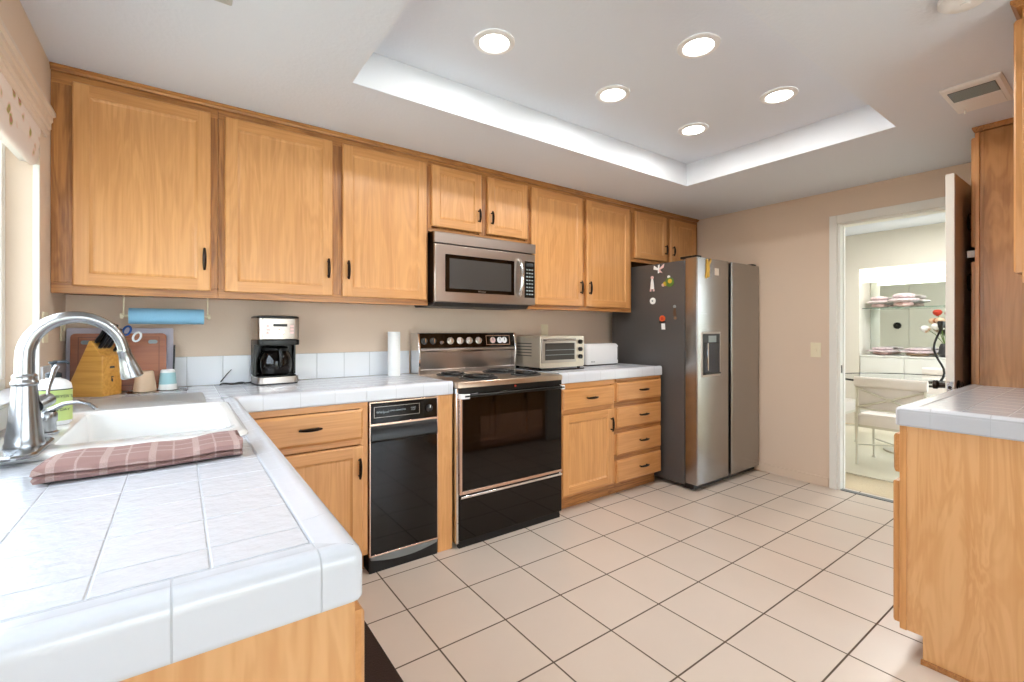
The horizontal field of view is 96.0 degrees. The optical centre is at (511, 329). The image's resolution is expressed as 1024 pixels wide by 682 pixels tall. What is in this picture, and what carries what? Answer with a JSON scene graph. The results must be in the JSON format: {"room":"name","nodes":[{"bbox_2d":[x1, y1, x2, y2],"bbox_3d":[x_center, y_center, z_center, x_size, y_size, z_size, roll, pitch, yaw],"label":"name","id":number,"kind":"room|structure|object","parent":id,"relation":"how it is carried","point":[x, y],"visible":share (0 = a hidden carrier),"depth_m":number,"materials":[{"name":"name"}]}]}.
{"room":"kitchen","nodes":[
{"label":"kitchen","id":0,"kind":"room"},
{"bbox_2d":[0,0,65,388],"bbox_3d":[-0.307,0.076,-0.412,0.140,2.286,6.090,0,0,-36],"label":"wall","id":1,"kind":"structure","parent":0,"point":[18,174],"depth_m":1.69,"materials":[{"name":"beige paint"}]},
{"bbox_2d":[0,17,55,409],"bbox_3d":[-1.166,-0.307,0.817,0.164,1.052,2.250,0,0,-36],"label":"window","id":2,"kind":"structure","parent":1,"relation":"in","point":[4,393],"depth_m":1.62,"materials":[{"name":"white"}]},
{"bbox_2d":[0,71,40,164],"bbox_3d":[-1.152,-0.704,0.846,0.056,0.205,2.060,0,0,-36],"label":"roman shade","id":3,"kind":"object","parent":2,"relation":"attached to","point":[19,132],"visible":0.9,"depth_m":1.49,"materials":[{"name":"fabric"}]},
{"bbox_2d":[0,363,66,430],"bbox_3d":[-1.361,0.212,1.177,0.008,0.150,2.261,0,0,-36],"label":"tile backsplash","id":4,"kind":"structure","parent":1,"relation":"attached to","point":[44,369],"depth_m":1.72,"materials":[{"name":"white tile"}]},
{"bbox_2d":[42,312,47,342],"bbox_3d":[-1.784,-0.010,1.765,0.012,0.118,0.072,0,0,-36],"label":"wall plate","id":5,"kind":"object","parent":1,"relation":"attached to","point":[44,314],"visible":0.45,"depth_m":1.76,"materials":[{"name":"beige plastic"}]},
{"bbox_2d":[60,325,65,340],"bbox_3d":[-1.974,-0.010,2.029,0.012,0.118,0.072,0,0,-36],"label":"wall plate","id":6,"kind":"object","parent":1,"relation":"attached to","point":[63,327],"visible":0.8,"depth_m":2.01,"materials":[{"name":"beige plastic"}]},
{"bbox_2d":[66,295,611,386],"bbox_3d":[-0.278,0.076,3.437,4.770,2.286,0.120,0,0,-36],"label":"wall","id":7,"kind":"structure","parent":0,"point":[323,327],"depth_m":2.79,"materials":[{"name":"beige paint"}]},
{"bbox_2d":[51,70,217,298],"bbox_3d":[-1.694,-0.596,2.116,0.566,0.894,0.363,0,0,-36],"label":"upper cabinet","id":8,"kind":"object","parent":7,"relation":"attached to","point":[134,173],"visible":1,"depth_m":1.99,"materials":[{"name":"brown wood"}]},
{"bbox_2d":[120,295,210,318],"bbox_3d":[-1.629,-0.106,2.179,0.342,0.108,0.030,0,0,-36],"label":"holder","id":9,"kind":"object","parent":8,"relation":"attached to","point":[122,315],"visible":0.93,"depth_m":2.09,"materials":[{"name":"beige plastic"}]},
{"bbox_2d":[128,308,203,323],"bbox_3d":[-1.628,-0.064,2.180,0.284,0.073,0.073,0,0,-36],"label":"paper roll","id":10,"kind":"object","parent":9,"relation":"hanging from","point":[135,315],"visible":1,"depth_m":2.15,"materials":[{"name":"blue paper"}]},
{"bbox_2d":[175,351,408,386],"bbox_3d":[-1.353,0.212,2.582,1.647,0.150,0.008,0,0,-36],"label":"tile backsplash","id":11,"kind":"structure","parent":7,"relation":"attached to","point":[198,370],"depth_m":2.68,"materials":[{"name":"white tile"}]},
{"bbox_2d":[216,110,427,305],"bbox_3d":[-1.026,-0.596,2.598,1.080,0.894,0.363,0,0,-36],"label":"upper cabinet","id":12,"kind":"object","parent":7,"relation":"attached to","point":[304,215],"visible":1,"depth_m":2.42,"materials":[{"name":"brown wood"}]},
{"bbox_2d":[49,61,698,222],"bbox_3d":[-0.109,-1.055,3.279,4.498,0.022,0.331,0,0,-36],"label":"crown molding","id":13,"kind":"structure","parent":7,"relation":"attached to","point":[57,67],"depth_m":2.40,"materials":[{"name":"brown wood"}]},
{"bbox_2d":[428,159,527,243],"bbox_3d":[-0.275,-0.823,3.140,0.769,0.440,0.363,0,0,-36],"label":"upper cabinet","id":14,"kind":"object","parent":7,"relation":"attached to","point":[461,200],"visible":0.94,"depth_m":2.99,"materials":[{"name":"brown wood"}]},
{"bbox_2d":[414,231,534,309],"bbox_3d":[-0.245,-0.372,3.116,0.772,0.450,0.436,0,0,-36],"label":"microwave","id":15,"kind":"object","parent":14,"relation":"attached to","point":[465,271],"visible":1,"depth_m":2.95,"materials":[{"name":"silver metal"}]},
{"bbox_2d":[541,324,547,335],"bbox_3d":[0.266,0.013,3.750,0.074,0.116,0.008,0,0,-36],"label":"wall outlet","id":16,"kind":"object","parent":7,"relation":"attached to","point":[544,327],"visible":0.73,"depth_m":3.74,"materials":[{"name":"beige plastic"}]},
{"bbox_2d":[522,183,630,311],"bbox_3d":[0.486,-0.596,3.689,1.106,0.894,0.363,0,0,-36],"label":"upper cabinet","id":17,"kind":"object","parent":7,"relation":"attached to","point":[582,244],"visible":0.84,"depth_m":3.54,"materials":[{"name":"brown wood"}]},
{"bbox_2d":[631,207,696,266],"bbox_3d":[1.330,-0.812,4.297,0.973,0.462,0.363,0,0,-36],"label":"upper cabinet","id":18,"kind":"object","parent":7,"relation":"attached to","point":[656,238],"visible":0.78,"depth_m":4.12,"materials":[{"name":"brown wood"}]},
{"bbox_2d":[20,0,1016,219],"bbox_3d":[1.506,-1.207,0.963,4.770,0.280,6.200,0,0,-36],"label":"ceiling","id":19,"kind":"structure","parent":0,"point":[294,60],"depth_m":2.02,"materials":[{"name":"white paint"}]},
{"bbox_2d":[215,0,232,5],"bbox_3d":[-0.950,-1.059,1.291,0.309,0.016,0.325,0,0,-36],"label":"ceiling vent","id":20,"kind":"object","parent":19,"relation":"in","point":[227,2],"visible":1,"depth_m":1.49,"materials":[{"name":"grey"}]},
{"bbox_2d":[474,29,514,54],"bbox_3d":[-0.075,-1.224,1.968,0.176,0.009,0.176,0,0,-36],"label":"recessed light","id":21,"kind":"object","parent":19,"relation":"in","point":[488,41],"visible":1,"depth_m":1.96,"materials":[{"name":"white plastic"}]},
{"bbox_2d":[596,85,629,102],"bbox_3d":[0.525,-1.224,2.401,0.176,0.009,0.176,0,0,-36],"label":"recessed light","id":22,"kind":"object","parent":19,"relation":"in","point":[613,93],"visible":1,"depth_m":2.39,"materials":[{"name":"white plastic"}]},
{"bbox_2d":[351,0,896,185],"bbox_3d":[0.663,-1.149,2.204,2.455,0.162,1.240,0,0,-36],"label":"trim","id":23,"kind":"structure","parent":19,"relation":"attached to","point":[380,73],"depth_m":2.62,"materials":[{"name":"white paint"}]},
{"bbox_2d":[678,123,708,135],"bbox_3d":[1.109,-1.224,2.822,0.176,0.009,0.176,0,0,-36],"label":"recessed light","id":24,"kind":"object","parent":19,"relation":"in","point":[692,129],"visible":1,"depth_m":2.82,"materials":[{"name":"white plastic"}]},
{"bbox_2d":[677,33,720,58],"bbox_3d":[0.806,-1.224,1.993,0.176,0.009,0.176,0,0,-36],"label":"recessed light","id":25,"kind":"object","parent":19,"relation":"in","point":[699,45],"visible":1,"depth_m":1.99,"materials":[{"name":"white plastic"}]},
{"bbox_2d":[760,86,798,103],"bbox_3d":[1.397,-1.224,2.413,0.176,0.009,0.176,0,0,-36],"label":"recessed light","id":26,"kind":"object","parent":19,"relation":"in","point":[781,94],"visible":1,"depth_m":2.40,"materials":[{"name":"white plastic"}]},
{"bbox_2d":[937,0,984,13],"bbox_3d":[1.437,-1.048,1.461,0.130,0.036,0.129,0,0,-36],"label":"smoke detector","id":27,"kind":"object","parent":19,"relation":"attached to","point":[943,6],"visible":1,"depth_m":1.47,"materials":[{"name":"white plastic"}]},
{"bbox_2d":[939,71,1013,113],"bbox_3d":[2.105,-1.049,2.082,0.360,0.034,0.195,0,0,-36],"label":"ceiling vent","id":28,"kind":"object","parent":19,"relation":"in","point":[992,89],"visible":0.93,"depth_m":2.05,"materials":[{"name":"white plastic"}]},
{"bbox_2d":[947,80,1000,102],"bbox_3d":[2.045,-1.054,2.042,0.125,0.003,0.150,0,0,-36],"label":"grille","id":29,"kind":"object","parent":28,"relation":"attached to","point":[988,87],"depth_m":2.03,"materials":[{"name":"grey metal"}]},
{"bbox_2d":[358,423,958,681],"bbox_3d":[2.692,1.268,2.250,8.200,0.101,6.900,0,0,-36],"label":"floor","id":30,"kind":"structure","parent":0,"point":[753,575],"depth_m":2.12,"materials":[{"name":"tile"}]},
{"bbox_2d":[119,600,363,681],"bbox_3d":[-0.915,0.788,1.133,0.657,0.862,1.623,0,0,-36],"label":"base cabinet","id":31,"kind":"object","parent":30,"relation":"on","point":[327,646],"visible":0.22,"depth_m":0.59,"materials":[{"name":"brown wood"}]},
{"bbox_2d":[0,373,452,681],"bbox_3d":[-0.692,0.321,1.658,1.655,0.073,2.279,0,0,-36],"label":"countertop","id":32,"kind":"structure","parent":31,"relation":"on","point":[115,577],"depth_m":0.60,"materials":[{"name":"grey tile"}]},
{"bbox_2d":[0,311,143,462],"bbox_3d":[-1.038,0.114,1.101,0.247,0.319,0.230,0,0,-36],"label":"faucet","id":33,"kind":"object","parent":32,"relation":"on","point":[24,438],"visible":1,"depth_m":1.05,"materials":[{"name":"silver metal"}]},
{"bbox_2d":[71,341,121,396],"bbox_3d":[-1.845,0.167,2.033,0.160,0.242,0.108,0,0,-4],"label":"knife block","id":34,"kind":"object","parent":32,"relation":"on","point":[97,373],"visible":0.77,"depth_m":1.98,"materials":[{"name":"brown wood"}]},
{"bbox_2d":[94,330,105,342],"bbox_3d":[-1.778,0.016,2.001,0.061,0.083,0.025,0,0,-4],"label":"kitchen knife","id":35,"kind":"object","parent":34,"relation":"in","point":[102,332],"visible":0.7,"depth_m":1.99,"materials":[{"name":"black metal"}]},
{"bbox_2d":[98,334,109,348],"bbox_3d":[-1.764,0.043,2.002,0.058,0.078,0.025,0,0,-4],"label":"kitchen knife","id":36,"kind":"object","parent":34,"relation":"in","point":[106,338],"visible":0.74,"depth_m":1.99,"materials":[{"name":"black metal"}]},
{"bbox_2d":[103,337,112,348],"bbox_3d":[-1.766,0.043,2.024,0.058,0.078,0.025,0,0,-4],"label":"kitchen knife","id":37,"kind":"object","parent":34,"relation":"in","point":[110,338],"visible":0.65,"depth_m":2.02,"materials":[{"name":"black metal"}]},
{"bbox_2d":[107,329,122,347],"bbox_3d":[-1.764,0.038,2.046,0.064,0.088,0.025,0,0,-4],"label":"kitchen knife","id":38,"kind":"object","parent":34,"relation":"in","point":[112,341],"visible":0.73,"depth_m":2.04,"materials":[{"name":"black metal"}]},
{"bbox_2d":[122,325,141,341],"bbox_3d":[-1.728,0.032,2.077,0.112,0.108,0.015,0,0,-6],"label":"scissors","id":39,"kind":"object","parent":34,"relation":"in","point":[125,327],"visible":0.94,"depth_m":2.08,"materials":[{"name":"blue plastic"}]},
{"bbox_2d":[70,333,166,390],"bbox_3d":[-1.840,0.151,2.167,0.346,0.271,0.035,0,0,-36],"label":"cutting board","id":40,"kind":"object","parent":32,"relation":"on","point":[150,352],"visible":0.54,"depth_m":2.21,"materials":[{"name":"brown wood"}]},
{"bbox_2d":[66,328,172,380],"bbox_3d":[-1.849,0.139,2.187,0.390,0.296,0.034,0,0,-36],"label":"cutting board","id":41,"kind":"object","parent":32,"relation":"on","point":[168,332],"visible":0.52,"depth_m":2.22,"materials":[{"name":"grey plastic"}]},
{"bbox_2d":[0,401,247,464],"bbox_3d":[-1.125,0.364,1.372,0.531,0.180,0.678,0,0,-36],"label":"sink","id":42,"kind":"object","parent":32,"relation":"in","point":[127,426],"visible":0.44,"depth_m":1.57,"materials":[{"name":"white ceramic"}]},
{"bbox_2d":[38,360,72,424],"bbox_3d":[-1.328,0.181,1.335,0.062,0.185,0.081,0,0,44],"label":"soap bottle","id":43,"kind":"object","parent":42,"relation":"on","point":[62,389],"visible":0.47,"depth_m":1.33,"materials":[{"name":"white plastic"}]},
{"bbox_2d":[41,400,97,435],"bbox_3d":[-1.194,0.231,1.235,0.130,0.086,0.052,0,0,-36],"label":"soap pump","id":44,"kind":"object","parent":42,"relation":"on","point":[49,416],"visible":0.66,"depth_m":1.21,"materials":[{"name":"silver metal"}]},
{"bbox_2d":[29,430,242,484],"bbox_3d":[-0.791,0.267,1.012,0.342,0.038,0.193,0,0,-36],"label":"dish towel","id":45,"kind":"object","parent":32,"relation":"on","point":[88,462],"visible":1,"depth_m":0.95,"materials":[{"name":"pink fabric"}]},
{"bbox_2d":[73,392,205,411],"bbox_3d":[-1.465,0.284,1.801,0.440,0.009,0.365,0,0,-36],"label":"mat","id":46,"kind":"object","parent":32,"relation":"on","point":[197,397],"visible":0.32,"depth_m":1.80,"materials":[{"name":"grey"}]},
{"bbox_2d":[126,387,187,394],"bbox_3d":[-1.661,0.285,2.166,0.230,0.006,0.137,0,0,-36],"label":"tray","id":47,"kind":"object","parent":32,"relation":"on","point":[129,392],"visible":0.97,"depth_m":2.14,"materials":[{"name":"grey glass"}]},
{"bbox_2d":[133,370,156,391],"bbox_3d":[-1.699,0.235,2.134,0.088,0.092,0.088,0,0,-36],"label":"cup","id":48,"kind":"object","parent":47,"relation":"on","point":[146,382],"visible":0.79,"depth_m":2.11,"materials":[{"name":"beige ceramic"}]},
{"bbox_2d":[158,369,176,389],"bbox_3d":[-1.636,0.234,2.192,0.074,0.094,0.074,0,0,-36],"label":"cup","id":49,"kind":"object","parent":47,"relation":"on","point":[167,380],"visible":1,"depth_m":2.17,"materials":[{"name":"blue ceramic"}]},
{"bbox_2d":[173,345,175,369],"bbox_3d":[-1.678,0.181,2.287,0.014,0.214,0.072,0,0,-36],"label":"serving tray","id":50,"kind":"object","parent":32,"relation":"on","point":[174,346],"visible":0.66,"depth_m":2.27,"materials":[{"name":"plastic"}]},
{"bbox_2d":[220,382,251,384],"bbox_3d":[-1.438,0.280,2.432,0.048,0.013,0.181,0,0,37],"label":"power cord","id":51,"kind":"object","parent":32,"relation":"on","point":[235,383],"visible":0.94,"depth_m":2.41,"materials":[{"name":"black plastic"}]},
{"bbox_2d":[251,316,298,385],"bbox_3d":[-1.275,0.106,2.489,0.208,0.363,0.197,0,0,-42],"label":"coffee maker","id":52,"kind":"object","parent":32,"relation":"on","point":[276,338],"visible":1,"depth_m":2.44,"materials":[{"name":"black plastic"}]},
{"bbox_2d":[388,332,399,375],"bbox_3d":[-0.741,0.149,2.893,0.076,0.277,0.076,0,0,-36],"label":"paper towel roll","id":53,"kind":"object","parent":32,"relation":"on","point":[393,337],"visible":1,"depth_m":2.86,"materials":[{"name":"white paper"}]},
{"bbox_2d":[249,402,367,568],"bbox_3d":[-1.106,0.788,2.352,0.566,0.862,0.647,0,0,-36],"label":"base cabinet","id":54,"kind":"object","parent":30,"relation":"on","point":[327,446],"visible":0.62,"depth_m":2.19,"materials":[{"name":"brown wood"}]},
{"bbox_2d":[364,620,403,681],"bbox_3d":[-0.517,1.213,1.427,0.420,0.012,1.120,0,0,-36],"label":"floor mat","id":55,"kind":"object","parent":30,"relation":"on","point":[378,667],"visible":0.02,"depth_m":1.67,"materials":[{"name":"brown"}]},
{"bbox_2d":[364,396,437,573],"bbox_3d":[-0.728,0.790,2.641,0.377,0.858,0.620,0,0,-36],"label":"trash compactor","id":56,"kind":"object","parent":30,"relation":"on","point":[402,433],"visible":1,"depth_m":2.39,"materials":[{"name":"black metal"}]},
{"bbox_2d":[437,394,451,551],"bbox_3d":[-0.543,0.788,2.790,0.089,0.862,0.595,0,0,-36],"label":"base cabinet","id":57,"kind":"object","parent":30,"relation":"on","point":[444,542],"visible":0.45,"depth_m":2.55,"materials":[{"name":"brown wood"}]},
{"bbox_2d":[410,332,564,548],"bbox_3d":[-0.164,0.619,3.014,0.774,1.200,0.674,0,0,-36],"label":"electric range","id":58,"kind":"object","parent":30,"relation":"on","point":[507,471],"visible":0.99,"depth_m":2.79,"materials":[{"name":"grey"}]},
{"bbox_2d":[414,369,561,387],"bbox_3d":[-0.167,0.306,3.018,0.774,0.032,0.628,0,0,-36],"label":"cooktop","id":59,"kind":"object","parent":58,"relation":"in","point":[461,378],"depth_m":2.88,"materials":[{"name":"black metal"}]},
{"bbox_2d":[561,379,614,508],"bbox_3d":[0.368,0.788,3.415,0.532,0.862,0.647,0,0,-36],"label":"base cabinet","id":60,"kind":"object","parent":30,"relation":"on","point":[587,408],"visible":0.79,"depth_m":3.18,"materials":[{"name":"brown wood"}]},
{"bbox_2d":[608,375,660,494],"bbox_3d":[0.804,0.788,3.729,0.542,0.862,0.647,0,0,-36],"label":"base cabinet","id":61,"kind":"object","parent":30,"relation":"on","point":[637,404],"visible":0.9,"depth_m":3.48,"materials":[{"name":"brown wood"}]},
{"bbox_2d":[515,363,661,383],"bbox_3d":[0.576,0.321,3.599,1.085,0.073,0.614,0,0,-36],"label":"countertop","id":62,"kind":"structure","parent":61,"relation":"on","point":[619,370],"depth_m":3.37,"materials":[{"name":"grey tile"}]},
{"bbox_2d":[515,335,583,369],"bbox_3d":[0.282,0.165,3.469,0.424,0.246,0.364,0,0,-36],"label":"toaster oven","id":63,"kind":"object","parent":62,"relation":"on","point":[549,351],"visible":0.93,"depth_m":3.33,"materials":[{"name":"beige metal"}]},
{"bbox_2d":[516,343,531,355],"bbox_3d":[0.087,0.142,3.379,0.002,0.094,0.180,0,0,-36],"label":"vent","id":64,"kind":"object","parent":63,"relation":"attached to","point":[523,349],"depth_m":3.37,"materials":[{"name":"grey metal"}]},
{"bbox_2d":[523,367,583,370],"bbox_3d":[0.323,0.282,3.312,0.466,0.012,0.154,0,0,-12],"label":"power cord","id":65,"kind":"object","parent":62,"relation":"on","point":[583,367],"visible":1,"depth_m":3.29,"materials":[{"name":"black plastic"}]},
{"bbox_2d":[583,343,617,365],"bbox_3d":[0.708,0.199,3.833,0.392,0.178,0.156,0,0,-36],"label":"toaster","id":66,"kind":"object","parent":62,"relation":"on","point":[595,354],"visible":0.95,"depth_m":3.75,"materials":[{"name":"white plastic"}]},
{"bbox_2d":[612,255,758,489],"bbox_3d":[1.522,0.327,4.044,0.928,1.785,0.860,0,0,-36],"label":"refrigerator","id":67,"kind":"object","parent":30,"relation":"on","point":[708,356],"visible":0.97,"depth_m":3.65,"materials":[{"name":"grey metal"}]},
{"bbox_2d":[650,276,654,291],"bbox_3d":[1.145,-0.378,3.767,0.008,0.126,0.044,0,0,-36],"label":"magnet","id":68,"kind":"object","parent":67,"relation":"attached to","point":[652,277],"visible":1,"depth_m":3.76,"materials":[{"name":"white plastic"}]},
{"bbox_2d":[650,298,655,303],"bbox_3d":[1.148,-0.237,3.761,0.011,0.054,0.054,0,0,-36],"label":"magnet","id":69,"kind":"object","parent":67,"relation":"attached to","point":[652,300],"visible":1,"depth_m":3.76,"materials":[{"name":"white plastic"}]},
{"bbox_2d":[653,264,663,272],"bbox_3d":[1.183,-0.492,3.715,0.008,0.069,0.100,0,0,-36],"label":"magnet","id":70,"kind":"object","parent":67,"relation":"attached to","point":[662,266],"visible":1,"depth_m":3.71,"materials":[{"name":"pink paint"}]},
{"bbox_2d":[659,315,665,329],"bbox_3d":[1.204,-0.060,3.683,0.011,0.113,0.068,0,0,-36],"label":"magnet","id":71,"kind":"object","parent":67,"relation":"attached to","point":[662,318],"visible":1,"depth_m":3.68,"materials":[{"name":"orange paint"}]},
{"bbox_2d":[662,275,673,286],"bbox_3d":[1.230,-0.386,3.646,0.011,0.093,0.111,0,0,-36],"label":"magnet","id":72,"kind":"object","parent":67,"relation":"attached to","point":[669,282],"visible":1,"depth_m":3.63,"materials":[{"name":"green paint"}]},
{"bbox_2d":[673,305,676,319],"bbox_3d":[1.270,-0.138,3.594,0.008,0.114,0.030,0,0,-36],"label":"magnet","id":73,"kind":"object","parent":67,"relation":"attached to","point":[674,306],"visible":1,"depth_m":3.59,"materials":[{"name":"brown plastic"}]},
{"bbox_2d":[705,258,710,278],"bbox_3d":[1.500,-0.471,3.521,0.072,0.159,0.008,0,0,-36],"label":"magnet","id":74,"kind":"object","parent":67,"relation":"attached to","point":[707,262],"visible":1,"depth_m":3.51,"materials":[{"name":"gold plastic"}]},
{"bbox_2d":[845,425,899,482],"bbox_3d":[3.757,1.212,4.621,2.300,0.010,2.700,0,0,-36],"label":"area rug","id":75,"kind":"object","parent":30,"relation":"on","point":[881,467],"visible":0.02,"depth_m":4.40,"materials":[{"name":"beige carpet"}]},
{"bbox_2d":[845,398,855,441],"bbox_3d":[3.412,0.812,5.013,0.500,0.790,0.450,0,0,-36],"label":"dining chair","id":76,"kind":"object","parent":75,"relation":"on","point":[850,404],"visible":0.07,"depth_m":4.88,"materials":[{"name":"white wood"}]},
{"bbox_2d":[854,376,928,463],"bbox_3d":[3.400,0.812,4.073,0.450,0.790,0.500,0,0,-36],"label":"dining chair","id":77,"kind":"object","parent":75,"relation":"on","point":[881,397],"visible":0.66,"depth_m":4.01,"materials":[{"name":"white wood"}]},
{"bbox_2d":[859,387,923,410],"bbox_3d":[3.256,0.602,3.970,0.017,0.210,0.450,0,0,-36],"label":"cushion","id":78,"kind":"object","parent":77,"relation":"on","point":[870,398],"depth_m":3.99,"materials":[{"name":"beige fabric"}]},
{"bbox_2d":[845,373,944,453],"bbox_3d":[3.955,0.842,4.517,1.304,0.730,1.304,0,0,-36],"label":"glass table","id":79,"kind":"object","parent":75,"relation":"on","point":[848,376],"visible":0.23,"depth_m":4.77,"materials":[{"name":"white"}]},
{"bbox_2d":[928,321,944,382],"bbox_3d":[3.900,0.200,4.200,0.180,0.561,0.180,0,0,-36],"label":"candlestick","id":80,"kind":"object","parent":79,"relation":"on","point":[941,324],"visible":0.84,"depth_m":4.19,"materials":[{"name":"black metal"}]},
{"bbox_2d":[937,321,944,329],"bbox_3d":[3.890,-0.041,4.180,0.052,0.080,0.052,0,0,-36],"label":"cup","id":81,"kind":"object","parent":80,"relation":"on","point":[941,324],"depth_m":4.17,"materials":[{"name":"plastic"}]},
{"bbox_2d":[922,367,944,397],"bbox_3d":[4.598,0.812,4.857,0.450,0.790,0.500,0,0,-36],"label":"dining chair","id":82,"kind":"object","parent":75,"relation":"on","point":[925,370],"visible":0.04,"depth_m":5.08,"materials":[{"name":"beige fabric"}]},
{"bbox_2d":[927,387,944,393],"bbox_3d":[4.741,0.602,4.960,0.017,0.210,0.450,0,0,-36],"label":"cushion","id":83,"kind":"object","parent":82,"relation":"on","point":[940,390],"depth_m":5.06,"materials":[{"name":"beige fabric"}]},
{"bbox_2d":[860,354,944,412],"bbox_3d":[5.705,0.768,4.549,0.397,0.902,3.685,0,0,-36],"label":"buffet","id":84,"kind":"object","parent":30,"relation":"on","point":[869,363],"visible":0.17,"depth_m":5.62,"materials":[{"name":"white paint"}]},
{"bbox_2d":[866,347,897,354],"bbox_3d":[4.737,0.266,5.895,0.311,0.100,0.311,0,0,-17],"label":"bowl","id":85,"kind":"object","parent":84,"relation":"on","point":[876,350],"visible":1,"depth_m":5.82,"materials":[{"name":"white ceramic"}]},
{"bbox_2d":[898,348,937,355],"bbox_3d":[4.925,0.266,5.599,0.341,0.100,0.341,0,0,-17],"label":"bowl","id":86,"kind":"object","parent":84,"relation":"on","point":[909,351],"visible":0.98,"depth_m":5.51,"materials":[{"name":"beige ceramic"}]},
{"bbox_2d":[920,309,944,356],"bbox_3d":[5.019,0.037,5.349,0.259,0.557,0.400,0,0,-4],"label":"dried arrangement","id":87,"kind":"object","parent":84,"relation":"on","point":[941,352],"visible":0.56,"depth_m":5.37,"materials":[{"name":"multicoloured"}]},
{"bbox_2d":[893,425,1023,681],"bbox_3d":[2.103,0.788,1.857,1.200,0.862,0.667,0,0,-36],"label":"base cabinet","id":88,"kind":"object","parent":30,"relation":"on","point":[958,498],"visible":0.77,"depth_m":1.60,"materials":[{"name":"brown wood"}]},
{"bbox_2d":[896,384,1023,441],"bbox_3d":[2.113,0.321,1.837,1.209,0.073,0.623,0,0,-36],"label":"countertop","id":89,"kind":"structure","parent":88,"relation":"on","point":[973,409],"depth_m":1.68,"materials":[{"name":"grey tile"}]},
{"bbox_2d":[967,117,1023,387],"bbox_3d":[2.875,0.076,2.395,0.690,2.285,0.638,0,0,-36],"label":"pantry cabinet","id":90,"kind":"object","parent":30,"relation":"on","point":[997,292],"visible":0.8,"depth_m":2.37,"materials":[{"name":"brown wood"}]},
{"bbox_2d":[697,162,970,488],"bbox_3d":[3.440,0.076,2.290,0.100,2.286,6.090,0,0,-36],"label":"wall","id":91,"kind":"structure","parent":0,"point":[788,241],"depth_m":3.76,"materials":[{"name":"beige paint"}]},
{"bbox_2d":[754,462,828,486],"bbox_3d":[2.073,1.181,4.090,0.012,0.075,1.290,0,0,-36],"label":"baseboard","id":92,"kind":"structure","parent":91,"relation":"attached to","point":[768,468],"depth_m":3.77,"materials":[{"name":"beige paint"}]},
{"bbox_2d":[811,342,820,356],"bbox_3d":[2.397,0.157,3.640,0.013,0.115,0.074,0,0,-36],"label":"light switch","id":93,"kind":"object","parent":91,"relation":"attached to","point":[815,347],"visible":1,"depth_m":3.63,"materials":[{"name":"beige plastic"}]},
{"bbox_2d":[840,488,892,502],"bbox_3d":[2.726,1.216,3.225,0.045,0.006,0.726,0,0,-36],"label":"trim","id":94,"kind":"structure","parent":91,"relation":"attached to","point":[842,489],"depth_m":3.38,"materials":[{"name":"grey"}]},
{"bbox_2d":[829,197,944,489],"bbox_3d":[2.749,0.172,3.235,0.119,2.093,0.875,0,0,-36],"label":"trim","id":95,"kind":"structure","parent":91,"relation":"attached to","point":[936,205],"depth_m":3.52,"materials":[{"name":"white wood"}]},
{"bbox_2d":[932,173,974,391],"bbox_3d":[2.593,0.197,2.651,0.819,2.020,0.126,0,0,-36],"label":"door","id":96,"kind":"structure","parent":91,"relation":"in","point":[957,191],"depth_m":2.43,"materials":[{"name":"white"}]},
{"bbox_2d":[845,223,944,423],"bbox_3d":[5.347,-0.005,5.151,0.500,2.449,5.100,0,0,-36],"label":"wall","id":97,"kind":"structure","parent":0,"point":[925,244],"depth_m":5.93,"materials":[{"name":"beige paint"}]},
{"bbox_2d":[860,262,944,282],"bbox_3d":[5.569,-0.694,4.507,0.094,0.165,3.595,0,0,-36],"label":"light","id":98,"kind":"object","parent":97,"relation":"attached to","point":[933,270],"visible":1,"depth_m":5.58,"materials":[{"name":"white"}]},
{"bbox_2d":[862,306,944,308],"bbox_3d":[5.716,-0.278,4.579,0.290,0.010,3.640,0,0,-36],"label":"glass shelf","id":99,"kind":"object","parent":97,"relation":"attached to","point":[914,306],"visible":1,"depth_m":5.62,"materials":[{"name":"green"}]},
{"bbox_2d":[867,296,891,307],"bbox_3d":[4.748,-0.359,5.964,0.251,0.150,0.251,0,0,-17],"label":"bowl","id":100,"kind":"object","parent":99,"relation":"on","point":[877,301],"visible":0.95,"depth_m":5.90,"materials":[{"name":"white ceramic"}]},
{"bbox_2d":[888,293,920,306],"bbox_3d":[4.841,-0.369,5.699,0.301,0.170,0.301,0,0,-17],"label":"bowl","id":101,"kind":"object","parent":99,"relation":"on","point":[900,299],"visible":0.98,"depth_m":5.63,"materials":[{"name":"white ceramic"}]},
{"bbox_2d":[871,277,944,355],"bbox_3d":[5.851,-0.231,4.696,0.010,1.090,3.614,0,0,-36],"label":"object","id":102,"kind":"object","parent":97,"relation":"attached to","point":[898,329],"visible":0.21,"depth_m":5.85,"materials":[{"name":"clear mirror"}]},
{"bbox_2d":[845,212,944,235],"bbox_3d":[4.159,-1.280,4.294,3.430,0.100,5.300,0,0,-36],"label":"ceiling","id":103,"kind":"structure","parent":0,"point":[936,218],"depth_m":5.37,"materials":[{"name":"white paint"}]},
{"bbox_3d":[2.614,0.076,1.743,1.880,2.286,0.110,0,0,-36],"label":"wall partition","id":104,"kind":"structure","parent":0,"visible":0},
{"bbox_2d":[1010,0,1023,282],"bbox_3d":[2.189,-0.610,1.726,1.200,0.913,0.355,0,0,-36],"label":"upper cabinet","id":105,"kind":"object","parent":104,"relation":"attached to","point":[1017,6],"visible":1,"depth_m":1.49,"materials":[{"name":"brown wood"}]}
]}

